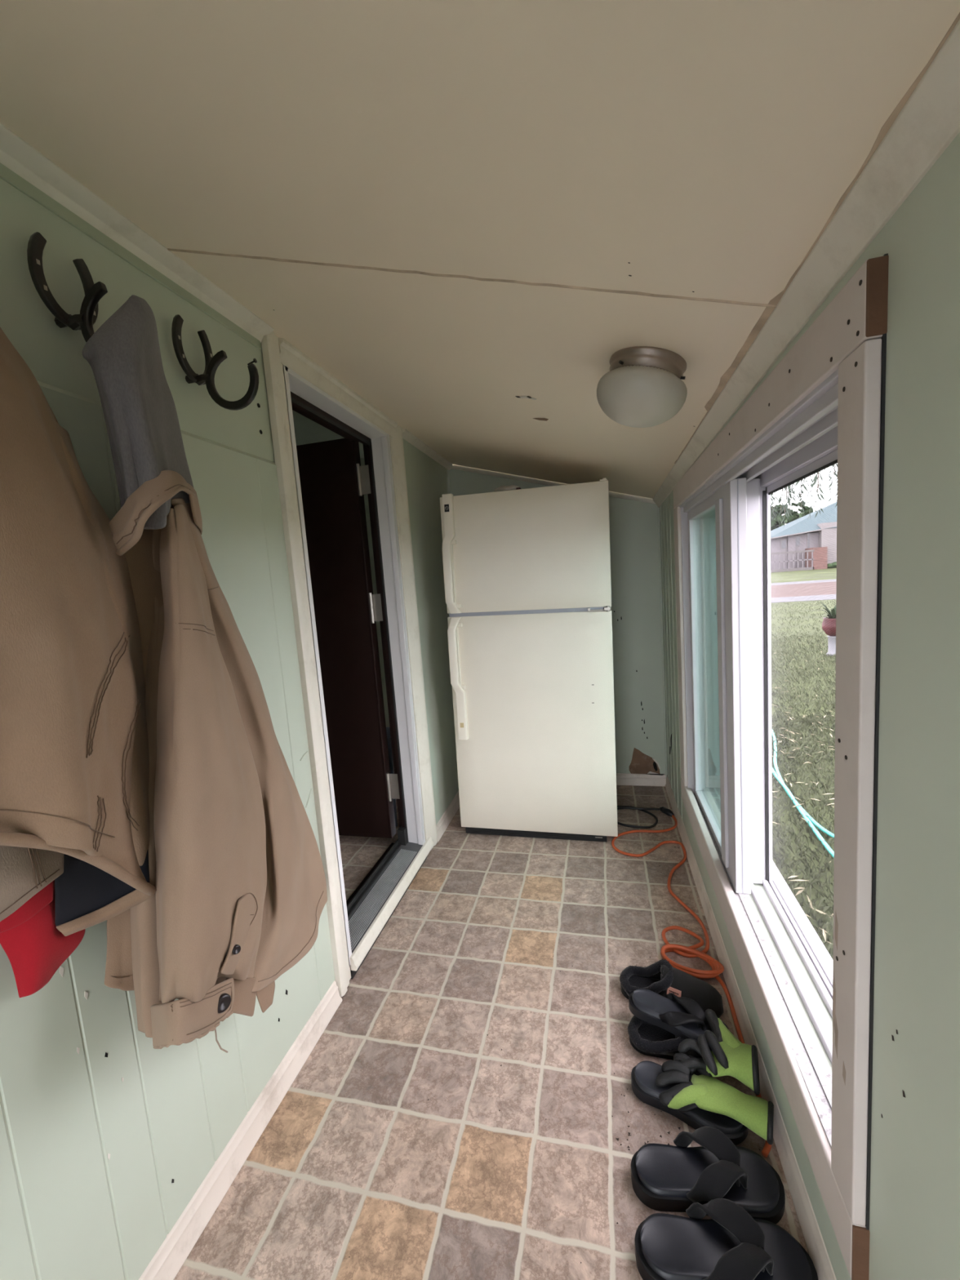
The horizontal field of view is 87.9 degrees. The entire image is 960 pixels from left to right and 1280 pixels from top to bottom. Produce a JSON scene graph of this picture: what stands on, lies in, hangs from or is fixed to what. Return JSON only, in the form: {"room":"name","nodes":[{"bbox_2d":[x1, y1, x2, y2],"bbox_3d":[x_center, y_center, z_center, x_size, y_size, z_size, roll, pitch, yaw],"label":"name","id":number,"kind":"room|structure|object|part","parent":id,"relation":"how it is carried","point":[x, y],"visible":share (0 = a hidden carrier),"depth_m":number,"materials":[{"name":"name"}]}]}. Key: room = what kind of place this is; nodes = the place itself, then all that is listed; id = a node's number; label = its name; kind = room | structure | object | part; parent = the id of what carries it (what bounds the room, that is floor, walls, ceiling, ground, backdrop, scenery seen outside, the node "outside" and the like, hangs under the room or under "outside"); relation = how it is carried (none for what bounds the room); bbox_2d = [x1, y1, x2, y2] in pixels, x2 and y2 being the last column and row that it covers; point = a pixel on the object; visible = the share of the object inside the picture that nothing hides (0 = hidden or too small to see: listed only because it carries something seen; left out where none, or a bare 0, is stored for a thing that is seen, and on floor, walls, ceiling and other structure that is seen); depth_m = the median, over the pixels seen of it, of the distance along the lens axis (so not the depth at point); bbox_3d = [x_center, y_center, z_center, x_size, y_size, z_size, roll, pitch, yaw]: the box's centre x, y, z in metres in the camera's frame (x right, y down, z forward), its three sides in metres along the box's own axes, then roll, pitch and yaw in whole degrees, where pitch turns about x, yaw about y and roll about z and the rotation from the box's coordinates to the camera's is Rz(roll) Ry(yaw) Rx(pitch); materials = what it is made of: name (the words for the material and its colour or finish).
{"room":"mudroom","nodes":[
{"label":"mudroom","id":0,"kind":"room"},
{"bbox_2d":[0,177,458,1279],"bbox_3d":[-0.631,0.159,1.328,0.147,2.125,3.816,-3,7,14],"label":"wall","id":1,"kind":"structure","parent":0,"point":[108,1136],"depth_m":0.94,"materials":[{"name":"green paint"}]},
{"bbox_2d":[26,231,107,342],"bbox_3d":[-0.631,-0.560,0.824,0.178,0.197,0.107,-3,7,14],"label":"hook","id":2,"kind":"object","parent":1,"relation":"attached to","point":[84,322],"visible":0.79,"depth_m":0.82,"materials":[{"name":"black paint"}]},
{"bbox_2d":[0,327,156,936],"bbox_3d":[-0.604,-0.021,0.644,0.187,0.964,0.508,-3,7,14],"label":"jacket","id":3,"kind":"object","parent":1,"relation":"hanging from","point":[74,755],"visible":0.97,"depth_m":0.65,"materials":[{"name":"beige fabric"}]},
{"bbox_2d":[0,880,85,997],"bbox_3d":[-0.661,0.117,0.686,0.051,0.787,0.175,-3,7,14],"label":"cloth","id":4,"kind":"object","parent":3,"relation":"hanging from","point":[35,948],"visible":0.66,"depth_m":0.70,"materials":[{"name":"fabric"}]},
{"bbox_2d":[0,162,261,349],"bbox_3d":[-0.841,-0.694,0.358,0.006,0.066,2.064,-3,7,14],"label":"trim","id":5,"kind":"structure","parent":1,"relation":"attached to","point":[6,175],"depth_m":0.94,"materials":[{"name":"green paint"}]},
{"bbox_2d":[0,122,274,342],"bbox_3d":[-0.818,-0.703,0.354,0.045,0.046,2.069,-3,7,14],"label":"trim","id":6,"kind":"structure","parent":1,"relation":"attached to","point":[16,154],"depth_m":0.93,"materials":[{"name":"beige paint"}]},
{"bbox_2d":[82,294,327,1053],"bbox_3d":[-0.535,0.131,1.069,0.189,1.455,0.710,-4,6,4],"label":"jacket","id":7,"kind":"object","parent":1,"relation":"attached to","point":[237,873],"visible":0.95,"depth_m":0.85,"materials":[{"name":"beige fabric"}]},
{"bbox_3d":[-0.599,0.181,0.882,0.045,0.905,0.231,-2,7,22],"label":"panel","id":8,"kind":"part","parent":7,"relation":"part of","materials":[{"name":"beige fabric"}]},
{"bbox_2d":[82,294,193,528],"bbox_3d":[-0.550,-0.375,0.854,0.078,0.403,0.213,-3,7,8],"label":"hood","id":9,"kind":"object","parent":7,"relation":"attached to","point":[123,355],"depth_m":0.78,"materials":[{"name":"grey fabric"}]},
{"bbox_3d":[-0.565,0.267,0.881,0.057,0.835,0.203,-3,7,14],"label":"panel","id":10,"kind":"part","parent":7,"relation":"part of","materials":[{"name":"beige fabric"}]},
{"bbox_2d":[171,314,258,410],"bbox_3d":[-0.567,-0.602,1.089,0.178,0.197,0.107,-3,7,14],"label":"hook","id":11,"kind":"object","parent":1,"relation":"attached to","point":[212,362],"visible":1,"depth_m":1.08,"materials":[{"name":"black paint"}]},
{"bbox_2d":[138,980,342,1279],"bbox_3d":[-0.687,1.236,0.575,0.024,0.068,2.064,-3,7,14],"label":"baseboard","id":12,"kind":"structure","parent":1,"relation":"attached to","point":[167,1261],"depth_m":1.12,"materials":[{"name":"paint"}]},
{"bbox_2d":[247,358,257,364],"bbox_3d":[-0.598,-0.728,1.303,0.028,0.013,0.010,-3,7,14],"label":"nail","id":13,"kind":"object","parent":1,"relation":"attached to","point":[255,361],"visible":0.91,"depth_m":1.30,"materials":[{"name":"black paint"}]},
{"bbox_2d":[261,331,351,996],"bbox_3d":[-0.506,0.137,1.501,0.026,1.994,0.078,-3,7,14],"label":"trim","id":14,"kind":"structure","parent":1,"relation":"attached to","point":[273,368],"depth_m":1.47,"materials":[{"name":"beige paint"}]},
{"bbox_2d":[278,337,397,437],"bbox_3d":[-0.473,-0.874,1.807,0.031,0.065,0.824,-3,7,14],"label":"trim","id":15,"kind":"structure","parent":1,"relation":"attached to","point":[291,357],"depth_m":1.67,"materials":[{"name":"beige paint"}]},
{"bbox_2d":[290,391,408,845],"bbox_3d":[-0.853,0.101,2.004,0.758,1.916,0.801,-3,7,14],"label":"door","id":16,"kind":"structure","parent":1,"relation":"in","point":[334,482],"depth_m":2.27,"materials":[{"name":"brown paint"}]},
{"bbox_2d":[282,364,425,965],"bbox_3d":[-0.449,0.091,1.905,0.076,1.901,0.753,-3,7,14],"label":"trim","id":17,"kind":"structure","parent":1,"relation":"attached to","point":[295,384],"depth_m":2.18,"materials":[{"name":"white wood"}]},
{"bbox_2d":[346,836,434,978],"bbox_3d":[-0.409,1.027,2.049,0.192,0.109,0.792,-3,7,14],"label":"door sill","id":18,"kind":"structure","parent":1,"relation":"attached to","point":[372,904],"depth_m":1.98,"materials":[{"name":"metal"}]},
{"bbox_2d":[389,425,437,849],"bbox_3d":[-0.307,0.028,2.329,0.026,1.994,0.121,-3,7,14],"label":"trim","id":19,"kind":"structure","parent":1,"relation":"attached to","point":[397,449],"depth_m":2.31,"materials":[{"name":"beige paint"}]},
{"bbox_2d":[401,428,453,470],"bbox_3d":[-0.268,-1.006,2.652,0.039,0.043,0.782,-3,7,14],"label":"trim","id":20,"kind":"structure","parent":1,"relation":"attached to","point":[407,436],"depth_m":2.57,"materials":[{"name":"beige paint"}]},
{"bbox_2d":[435,791,459,842],"bbox_3d":[-0.133,0.933,2.875,0.024,0.068,0.782,-3,7,14],"label":"baseboard","id":21,"kind":"structure","parent":1,"relation":"attached to","point":[442,825],"depth_m":2.69,"materials":[{"name":"paint"}]},
{"bbox_2d":[292,409,364,457],"bbox_3d":[-1.179,-1.129,2.292,1.266,0.323,2.244,-3,7,14],"label":"ceiling","id":22,"kind":"structure","parent":0,"point":[307,431],"depth_m":2.71,"materials":[{"name":"paint"}]},
{"bbox_2d":[338,769,399,901],"bbox_3d":[-0.999,1.067,2.554,1.232,0.102,2.210,-3,7,14],"label":"floor","id":23,"kind":"structure","parent":0,"point":[359,855],"depth_m":2.34,"materials":[{"name":"tile"}]},
{"bbox_2d":[360,457,389,727],"bbox_3d":[-1.103,-0.084,2.411,1.266,2.431,2.244,-3,7,14],"label":"wall","id":24,"kind":"structure","parent":0,"point":[362,461],"depth_m":3.41,"materials":[{"name":"green paint"}]},
{"bbox_2d":[0,0,959,498],"bbox_3d":[-0.057,-0.725,0.995,1.496,0.530,3.902,-3,7,14],"label":"ceiling","id":25,"kind":"structure","parent":0,"point":[460,212],"depth_m":0.66,"materials":[{"name":"beige paint"}]},
{"bbox_2d":[596,346,687,427],"bbox_3d":[0.367,-0.571,1.137,0.196,0.158,0.199,-3,7,14],"label":"ceiling light","id":26,"kind":"object","parent":25,"relation":"attached to","point":[643,386],"visible":1,"depth_m":1.07,"materials":[{"name":"white glass"}]},
{"bbox_2d":[173,785,809,1279],"bbox_3d":[0.095,1.175,1.287,1.216,0.085,3.816,-3,7,14],"label":"floor","id":27,"kind":"structure","parent":0,"point":[355,1160],"depth_m":1.26,"materials":[{"name":"plastic"}]},
{"bbox_2d":[440,478,617,841],"bbox_3d":[0.295,0.112,2.625,0.775,1.703,0.687,-2,7,14],"label":"refrigerator","id":28,"kind":"object","parent":27,"relation":"on","point":[526,572],"visible":1,"depth_m":2.34,"materials":[{"name":"beige metal"}]},
{"bbox_3d":[-0.140,-0.401,2.339,0.060,0.556,0.063,-2,7,14],"label":"handle","id":29,"kind":"part","parent":28,"relation":"part of","materials":[{"name":"beige plastic"}]},
{"bbox_3d":[-0.106,0.192,2.408,0.060,0.604,0.063,-2,7,14],"label":"handle","id":30,"kind":"part","parent":28,"relation":"part of","materials":[{"name":"beige plastic"}]},
{"bbox_3d":[0.203,-0.414,2.310,0.775,0.552,0.061,-2,7,14],"label":"freezer door","id":31,"kind":"part","parent":28,"relation":"part of","materials":[{"name":"beige metal"}]},
{"bbox_3d":[0.251,0.411,2.407,0.775,1.078,0.061,-2,7,14],"label":"fridge door","id":32,"kind":"part","parent":28,"relation":"part of","materials":[{"name":"beige metal"}]},
{"bbox_2d":[348,796,759,1263],"bbox_3d":[0.369,1.040,1.918,0.909,0.001,2.306,-3,7,14],"label":"dirt","id":33,"kind":"object","parent":27,"relation":"on","point":[668,1132],"visible":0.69,"depth_m":1.14,"materials":[{"name":"black soil"}]},
{"bbox_2d":[617,805,663,828],"bbox_3d":[0.774,0.915,2.623,0.390,0.029,0.233,-1,7,26],"label":"power cord","id":34,"kind":"object","parent":27,"relation":"on","point":[619,807],"visible":0.8,"depth_m":2.63,"materials":[{"name":"black plastic"}]},
{"bbox_2d":[626,1015,702,1060],"bbox_3d":[0.542,1.059,1.332,0.294,0.070,0.127,-2,7,17],"label":"slipper","id":35,"kind":"object","parent":27,"relation":"on","point":[647,1038],"visible":0.44,"depth_m":1.33,"materials":[{"name":"black plastic"}]},
{"bbox_2d":[628,988,731,1040],"bbox_3d":[0.538,1.015,1.347,0.264,0.065,0.115,1,8,39],"label":"flip flop","id":36,"kind":"object","parent":35,"relation":"on","point":[682,1016],"visible":0.68,"depth_m":1.35,"materials":[{"name":"grey plastic"}]},
{"bbox_2d":[619,959,723,1017],"bbox_3d":[0.562,1.026,1.489,0.294,0.098,0.127,-2,7,21],"label":"slipper","id":37,"kind":"object","parent":27,"relation":"on","point":[660,977],"visible":0.8,"depth_m":1.47,"materials":[{"name":"black plastic"}]},
{"bbox_2d":[631,1060,748,1145],"bbox_3d":[0.492,1.080,1.185,0.257,0.062,0.114,0,8,31],"label":"flip flop","id":38,"kind":"object","parent":27,"relation":"on","point":[644,1074],"visible":0.58,"depth_m":1.16,"materials":[{"name":"grey plastic"}]},
{"bbox_2d":[655,1053,773,1144],"bbox_3d":[0.542,1.060,1.162,0.249,0.067,0.122,-1,7,27],"label":"glove","id":39,"kind":"object","parent":38,"relation":"on","point":[708,1093],"visible":0.98,"depth_m":1.14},
{"bbox_2d":[677,1008,759,1095],"bbox_3d":[0.592,1.013,1.242,0.184,0.089,0.190,-1,7,29],"label":"glove","id":40,"kind":"object","parent":39,"relation":"on","point":[722,1053],"visible":1,"depth_m":1.20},
{"bbox_2d":[611,807,771,1157],"bbox_3d":[0.677,1.005,1.886,0.327,0.037,1.628,-3,7,14],"label":"extension cord","id":41,"kind":"object","parent":27,"relation":"on","point":[717,968],"visible":0.92,"depth_m":1.65,"materials":[{"name":"orange plastic"}]},
{"bbox_3d":[0.738,0.975,2.137,0.327,0.025,1.004,-3,7,14],"label":"cord","id":42,"kind":"part","parent":41,"relation":"part of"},
{"bbox_2d":[661,807,674,817],"bbox_3d":[0.987,0.902,2.605,0.034,0.032,0.068,-7,7,-25],"label":"socket","id":43,"kind":"object","parent":41,"relation":"attached to","point":[667,811],"depth_m":2.60,"materials":[{"name":"black plastic"}]},
{"bbox_2d":[631,1126,785,1224],"bbox_3d":[0.464,1.092,1.025,0.296,0.086,0.126,-3,7,7],"label":"sandal","id":44,"kind":"object","parent":27,"relation":"on","point":[664,1177],"visible":0.93,"depth_m":1.01,"materials":[{"name":"black plastic"}]},
{"bbox_2d":[635,1198,817,1279],"bbox_3d":[0.441,1.111,0.904,0.308,0.080,0.131,-3,7,8],"label":"sandal","id":45,"kind":"object","parent":27,"relation":"on","point":[732,1244],"visible":1,"depth_m":0.91,"materials":[{"name":"black plastic"}]},
{"bbox_2d":[448,468,666,777],"bbox_3d":[0.487,-0.118,3.053,1.513,2.125,0.122,-3,7,14],"label":"wall","id":46,"kind":"structure","parent":0,"point":[637,665],"depth_m":2.91,"materials":[{"name":"green paint"}]},
{"bbox_2d":[451,464,655,504],"bbox_3d":[0.401,-0.914,2.900,1.198,0.371,0.024,-3,7,14],"label":"trim","id":47,"kind":"structure","parent":46,"relation":"attached to","point":[646,500],"depth_m":2.92,"materials":[{"name":"beige paint"}]},
{"bbox_2d":[616,773,666,786],"bbox_3d":[0.526,0.858,3.102,1.193,0.072,0.024,-3,7,14],"label":"baseboard","id":48,"kind":"structure","parent":46,"relation":"attached to","point":[622,779],"depth_m":2.99,"materials":[{"name":"paint"}]},
{"bbox_2d":[658,132,959,1279],"bbox_3d":[0.691,0.202,1.015,0.169,1.921,3.816,-3,7,14],"label":"wall","id":49,"kind":"structure","parent":0,"point":[914,1209],"depth_m":0.56,"materials":[{"name":"green paint"}]},
{"bbox_2d":[657,507,666,774],"bbox_3d":[1.053,0.016,2.869,0.008,1.581,0.012,-3,7,14],"label":"trim","id":50,"kind":"structure","parent":49,"relation":"attached to","point":[658,508],"depth_m":2.86,"materials":[{"name":"green paint"}]},
{"bbox_2d":[673,506,687,786],"bbox_3d":[0.866,0.039,2.130,0.026,1.186,0.105,-3,7,14],"label":"trim","id":51,"kind":"structure","parent":49,"relation":"attached to","point":[677,511],"depth_m":2.10,"materials":[{"name":"wood"}]},
{"bbox_2d":[665,775,836,1279],"bbox_3d":[0.668,1.074,1.131,0.020,0.068,3.808,-3,7,14],"label":"baseboard","id":52,"kind":"structure","parent":49,"relation":"attached to","point":[815,1246],"depth_m":1.14,"materials":[{"name":"paint"}]},
{"bbox_2d":[679,368,838,1146],"bbox_3d":[0.777,0.138,1.392,0.180,1.251,1.464,-3,7,14],"label":"window","id":53,"kind":"structure","parent":49,"relation":"in","point":[726,523],"depth_m":1.39,"materials":[{"name":"white plastic"}]},
{"bbox_3d":[0.809,0.112,1.727,0.041,1.182,0.704,-3,7,14],"label":"sliding sash","id":54,"kind":"part","parent":53,"relation":"part of","materials":[{"name":"white plastic"}]},
{"bbox_3d":[0.728,0.147,1.496,0.011,1.114,0.054,-3,7,14],"label":"pull rail","id":55,"kind":"part","parent":53,"relation":"part of","materials":[{"name":"white plastic"}]},
{"bbox_3d":[0.875,0.109,1.748,0.066,1.200,0.632,-3,7,14],"label":"fixed sash","id":56,"kind":"part","parent":53,"relation":"part of","materials":[{"name":"white plastic"}]},
{"bbox_3d":[0.777,0.136,1.391,0.180,1.248,1.464,-3,7,14],"label":"frame","id":57,"kind":"part","parent":53,"relation":"part of","materials":[{"name":"white plastic"}]},
{"bbox_3d":[0.814,0.748,1.463,0.158,0.020,1.460,-3,7,14],"label":"sill","id":58,"kind":"part","parent":53,"relation":"part of","materials":[{"name":"white plastic"}]},
{"bbox_3d":[0.753,0.205,1.083,0.009,1.176,0.785,-3,7,14],"label":"screen frame","id":59,"kind":"part","parent":53,"relation":"part of","materials":[{"name":"white plastic"}]},
{"bbox_2d":[680,777,870,1279],"bbox_3d":[0.741,0.784,1.491,0.026,0.129,1.595,-3,7,14],"label":"trim","id":60,"kind":"structure","parent":49,"relation":"attached to","point":[853,1239],"depth_m":1.01,"materials":[{"name":"white wood"}]},
{"bbox_2d":[672,255,888,509],"bbox_3d":[0.647,-0.499,1.343,0.027,0.088,1.590,-3,7,14],"label":"trim","id":61,"kind":"structure","parent":49,"relation":"attached to","point":[857,314],"depth_m":0.74,"materials":[{"name":"white wood"}]},
{"bbox_2d":[653,18,959,507],"bbox_3d":[0.541,-0.548,0.949,0.039,0.100,3.808,-3,7,14],"label":"trim","id":62,"kind":"structure","parent":49,"relation":"attached to","point":[928,122],"depth_m":0.60,"materials":[{"name":"beige paint"}]},
{"bbox_2d":[831,253,888,1230],"bbox_3d":[0.516,0.249,0.687,0.022,1.404,0.072,-3,7,14],"label":"trim","id":63,"kind":"structure","parent":49,"relation":"attached to","point":[861,374],"depth_m":0.66,"materials":[{"name":"white wood"}]},
{"label":"outside","id":64,"kind":"structure","parent":0,"visible":0},
{"bbox_2d":[770,567,836,958],"bbox_3d":[41.969,-4.230,20.678,70.856,1.122,86.700,-3,7,14],"label":"ground","id":65,"kind":"structure","parent":64,"point":[825,571],"depth_m":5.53,"materials":[{"name":"green plant"}]},
{"bbox_2d":[770,502,813,530],"bbox_3d":[30.897,-10.557,50.281,6.913,6.325,6.704,-3,7,14],"label":"tree","id":66,"kind":"object","parent":65,"relation":"on","point":[775,524],"visible":0.13,"depth_m":48.52,"materials":[{"name":"green plant"}]},
{"bbox_2d":[771,729,834,857],"bbox_3d":[2.373,1.099,3.555,0.407,0.034,4.342,-3,7,14],"label":"garden hose","id":67,"kind":"object","parent":65,"relation":"on","point":[773,735],"visible":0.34,"depth_m":3.28,"materials":[{"name":"teal rubber"}]},
{"bbox_2d":[770,502,836,572],"bbox_3d":[28.492,-9.470,41.290,12.920,7.055,8.364,-3,7,14],"label":"house","id":68,"kind":"structure","parent":65,"relation":"on","point":[822,562],"depth_m":39.33,"materials":[{"name":"grey"}]},
{"bbox_3d":[24.279,-7.631,39.797,0.340,0.612,0.034,-3,7,14],"label":"pane","id":69,"kind":"part","parent":68,"relation":"part of","materials":[{"name":"grey glass"}]},
{"bbox_3d":[24.094,-6.131,38.496,3.060,1.190,0.051,-3,7,14],"label":"porch rail","id":70,"kind":"part","parent":68,"relation":"part of","materials":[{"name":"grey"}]},
{"bbox_3d":[25.240,-7.843,39.537,0.306,0.714,0.034,-3,7,14],"label":"pane","id":71,"kind":"part","parent":68,"relation":"part of","materials":[{"name":"grey glass"}]},
{"bbox_3d":[25.987,-7.808,39.362,0.136,1.190,0.034,-3,7,14],"label":"pane","id":72,"kind":"part","parent":68,"relation":"part of","materials":[{"name":"grey glass"}]},
{"bbox_2d":[771,637,835,943],"bbox_3d":[3.714,0.672,6.475,3.275,0.056,12.545,1,8,37],"label":"leaf litter","id":73,"kind":"object","parent":65,"relation":"on","point":[799,891],"visible":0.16,"depth_m":3.54,"materials":[{"name":"beige plant"}]},
{"bbox_2d":[770,594,836,602],"bbox_3d":[40.562,-2.963,14.749,70.856,0.132,1.190,-3,7,14],"label":"kerb","id":74,"kind":"object","parent":65,"relation":"on","point":[832,596],"depth_m":21.25,"materials":[{"name":"concrete"}]},
{"bbox_2d":[770,578,836,585],"bbox_3d":[42.112,-4.243,21.259,70.856,0.095,0.850,-3,7,14],"label":"kerb","id":75,"kind":"object","parent":65,"relation":"on","point":[835,580],"depth_m":27.36,"materials":[{"name":"concrete"}]},
{"bbox_2d":[770,464,837,526],"bbox_3d":[5.235,-1.726,5.247,5.104,4.947,7.311,-3,7,14],"label":"willow tree","id":76,"kind":"object","parent":65,"relation":"on","point":[833,465],"visible":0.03,"depth_m":5.81,"materials":[{"name":"green plant"}]},
{"bbox_2d":[815,602,835,656],"bbox_3d":[6.205,-0.198,8.702,0.533,0.935,0.507,-3,7,14],"label":"planter","id":77,"kind":"object","parent":65,"relation":"on","point":[832,611],"visible":0.34,"depth_m":8.65,"materials":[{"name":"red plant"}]},
{"bbox_3d":[6.165,-0.227,8.679,0.340,0.323,0.340,-3,7,14],"label":"pot","id":78,"kind":"part","parent":77,"relation":"part of","materials":[{"name":"red ceramic"}]},
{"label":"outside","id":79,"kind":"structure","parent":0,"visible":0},
{"bbox_2d":[770,581,836,597],"bbox_3d":[41.356,-3.621,18.085,70.856,0.309,5.780,-3,7,14],"label":"road","id":80,"kind":"structure","parent":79,"point":[822,592],"depth_m":24.09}
]}

